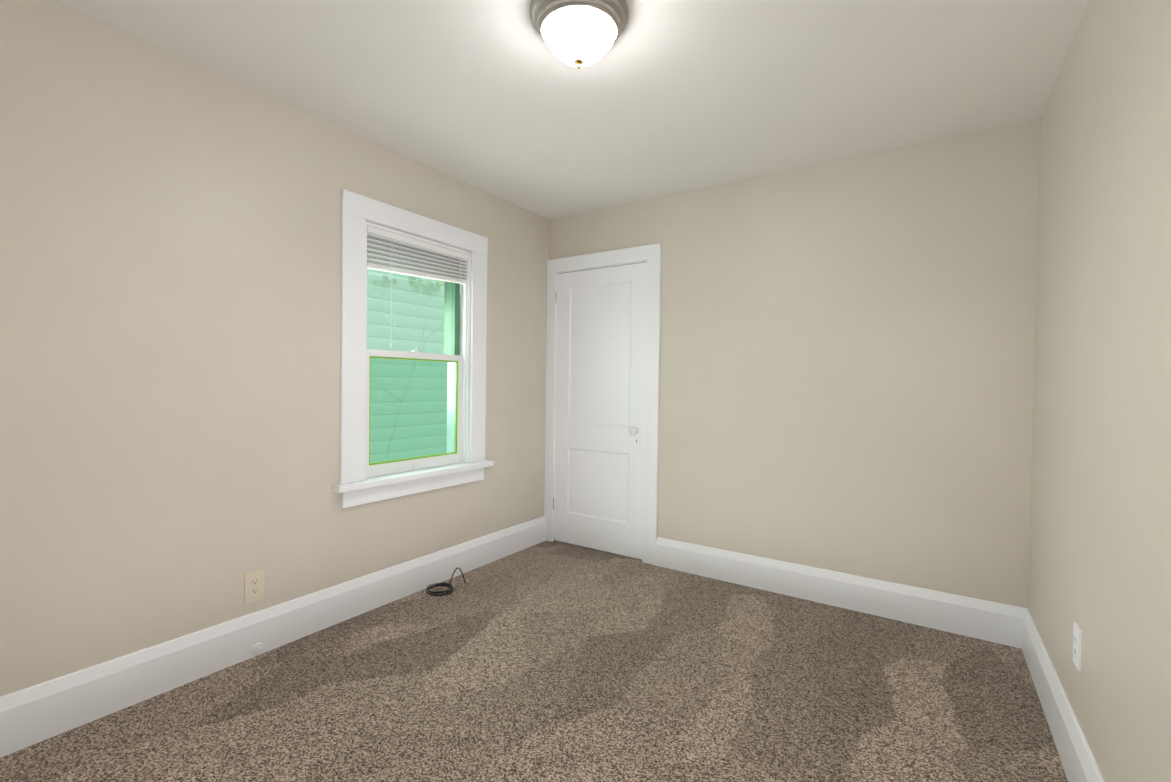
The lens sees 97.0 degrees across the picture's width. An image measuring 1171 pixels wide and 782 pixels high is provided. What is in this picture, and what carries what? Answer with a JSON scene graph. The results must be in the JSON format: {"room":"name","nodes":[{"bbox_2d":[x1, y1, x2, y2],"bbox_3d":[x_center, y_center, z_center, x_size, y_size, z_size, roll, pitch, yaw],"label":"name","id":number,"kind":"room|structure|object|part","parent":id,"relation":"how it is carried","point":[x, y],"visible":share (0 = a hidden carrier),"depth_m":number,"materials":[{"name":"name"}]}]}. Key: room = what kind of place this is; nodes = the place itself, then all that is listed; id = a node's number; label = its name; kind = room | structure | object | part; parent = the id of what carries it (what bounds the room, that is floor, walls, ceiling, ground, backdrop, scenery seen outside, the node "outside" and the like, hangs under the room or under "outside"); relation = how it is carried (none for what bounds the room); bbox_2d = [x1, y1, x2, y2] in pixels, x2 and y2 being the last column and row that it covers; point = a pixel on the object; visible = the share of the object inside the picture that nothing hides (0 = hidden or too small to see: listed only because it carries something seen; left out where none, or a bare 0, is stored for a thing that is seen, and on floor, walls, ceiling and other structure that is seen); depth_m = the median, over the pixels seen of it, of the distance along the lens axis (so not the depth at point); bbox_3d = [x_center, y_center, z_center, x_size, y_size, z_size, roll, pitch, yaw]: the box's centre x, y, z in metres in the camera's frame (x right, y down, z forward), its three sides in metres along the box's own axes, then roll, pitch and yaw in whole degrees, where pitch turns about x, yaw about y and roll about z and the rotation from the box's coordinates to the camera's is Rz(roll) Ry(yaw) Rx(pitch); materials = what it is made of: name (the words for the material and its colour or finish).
{"room":"empty bedroom","nodes":[
{"label":"empty bedroom","id":0,"kind":"room"},
{"bbox_2d":[0,0,548,696],"bbox_3d":[-1.376,-0.104,2.499,0.200,2.620,4.020,1,1,34],"label":"wall","id":1,"kind":"structure","parent":0,"point":[170,256],"depth_m":2.02,"materials":[{"name":"beige paint"}]},
{"bbox_2d":[244,569,264,603],"bbox_3d":[-1.451,0.849,2.259,0.038,0.129,0.078,1,1,34],"label":"outlet","id":2,"kind":"object","parent":1,"relation":"attached to","point":[254,586],"visible":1,"depth_m":2.25,"materials":[{"name":"beige plastic"}]},
{"bbox_2d":[0,516,545,757],"bbox_3d":[-1.299,1.056,2.455,0.021,0.185,3.620,1,1,34],"label":"baseboard","id":3,"kind":"structure","parent":1,"relation":"attached to","point":[35,714],"depth_m":2.12,"materials":[{"name":"white wood"}]},
{"bbox_2d":[252,643,263,653],"bbox_3d":[-1.419,1.119,2.247,0.020,0.046,0.046,1,1,34],"label":"outlet","id":4,"kind":"object","parent":3,"relation":"attached to","point":[257,648],"visible":1,"depth_m":2.24,"materials":[{"name":"white plastic"}]},
{"bbox_2d":[333,189,493,507],"bbox_3d":[-1.008,-0.208,3.019,0.292,1.573,1.065,1,1,34],"label":"window","id":5,"kind":"structure","parent":1,"relation":"in","point":[355,486],"depth_m":2.92,"materials":[{"name":"white wood"}]},
{"bbox_3d":[-1.042,-0.202,3.042,0.192,1.315,0.709,1,1,34],"label":"window sash","id":6,"kind":"part","parent":5,"relation":"part of","materials":[{"name":"white wood"}]},
{"bbox_2d":[367,226,467,347],"bbox_3d":[-0.948,-0.544,2.977,0.035,0.623,0.697,1,1,34],"label":"window blind","id":7,"kind":"object","parent":5,"relation":"attached to","point":[405,255],"visible":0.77,"depth_m":2.92,"materials":[{"name":"white plastic"}]},
{"bbox_2d":[0,541,1067,781],"bbox_3d":[-0.132,1.205,1.680,2.829,0.060,3.620,1,1,34],"label":"floor","id":8,"kind":"structure","parent":0,"point":[546,661],"depth_m":1.97,"materials":[{"name":"carpet"}]},
{"bbox_2d":[426,568,466,595],"bbox_3d":[-0.809,1.079,2.987,0.159,0.134,0.224,1,1,34],"label":"coaxial cable","id":9,"kind":"object","parent":8,"relation":"on","point":[437,593],"visible":1,"depth_m":2.94,"materials":[{"name":"black rubber"}]},
{"bbox_2d":[53,0,1088,219],"bbox_3d":[-0.099,-1.324,1.642,2.829,0.120,3.620,1,1,34],"label":"ceiling","id":10,"kind":"structure","parent":0,"point":[660,99],"depth_m":2.10,"materials":[{"name":"white paint"}]},
{"bbox_2d":[530,0,628,68],"bbox_3d":[-0.021,-1.174,1.740,0.332,0.181,0.332,1,1,34],"label":"lamp","id":11,"kind":"object","parent":10,"relation":"attached to","point":[579,34],"visible":1,"depth_m":1.67,"materials":[{"name":"white glass"}]},
{"bbox_3d":[-0.022,-1.160,1.740,0.248,0.098,0.248,1,1,34],"label":"glass","id":12,"kind":"part","parent":11,"relation":"part of","materials":[{"name":"white glass"}]},
{"bbox_2d":[549,118,1040,607],"bbox_3d":[0.943,-0.084,3.251,2.829,2.620,0.200,1,1,34],"label":"wall","id":13,"kind":"structure","parent":0,"point":[847,349],"depth_m":2.78,"materials":[{"name":"beige paint"}]},
{"bbox_2d":[554,262,646,559],"bbox_3d":[0.097,0.131,3.711,0.761,2.009,0.035,1,1,34],"label":"door","id":14,"kind":"structure","parent":13,"relation":"in","point":[600,390],"depth_m":3.69,"materials":[{"name":"white paint"}]},
{"bbox_2d":[629,423,640,448],"bbox_3d":[0.330,0.304,3.492,0.058,0.176,0.072,1,1,34],"label":"door knob","id":15,"kind":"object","parent":14,"relation":"attached to","point":[635,430],"depth_m":3.51,"materials":[{"name":"white paint"}]},
{"bbox_2d":[544,243,661,564],"bbox_3d":[0.148,0.083,3.767,0.940,2.129,0.222,1,1,34],"label":"door frame","id":16,"kind":"structure","parent":13,"relation":"attached to","point":[651,255],"depth_m":3.47,"materials":[{"name":"white wood"}]},
{"bbox_2d":[656,537,1027,648],"bbox_3d":[1.257,1.083,2.916,1.889,0.185,0.021,1,1,34],"label":"baseboard","id":17,"kind":"structure","parent":13,"relation":"attached to","point":[996,622],"depth_m":2.78,"materials":[{"name":"white wood"}]},
{"bbox_2d":[1028,0,1170,781],"bbox_3d":[1.146,-0.045,0.822,0.200,2.620,4.020,1,1,34],"label":"wall","id":18,"kind":"structure","parent":0,"point":[1100,547],"depth_m":1.38,"materials":[{"name":"beige paint"}]},
{"bbox_2d":[1022,610,1104,781],"bbox_3d":[1.032,1.110,0.892,0.021,0.185,3.599,1,1,34],"label":"baseboard","id":19,"kind":"structure","parent":18,"relation":"attached to","point":[1078,761],"depth_m":1.74,"materials":[{"name":"white wood"}]},
{"bbox_2d":[1073,622,1081,670],"bbox_3d":[1.534,0.791,1.595,0.038,0.123,0.075,1,1,34],"label":"outlet","id":20,"kind":"object","parent":18,"relation":"attached to","point":[1077,635],"visible":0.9,"depth_m":1.59,"materials":[{"name":"white plastic"}]},
{"label":"outside","id":21,"kind":"structure","parent":0,"visible":0},
{"bbox_2d":[367,250,447,462],"bbox_3d":[-2.152,-0.877,3.311,1.679,6.000,8.120,1,1,34],"label":"siding","id":22,"kind":"object","parent":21,"point":[382,320],"depth_m":5.25,"materials":[{"name":"green wood"}]}
]}

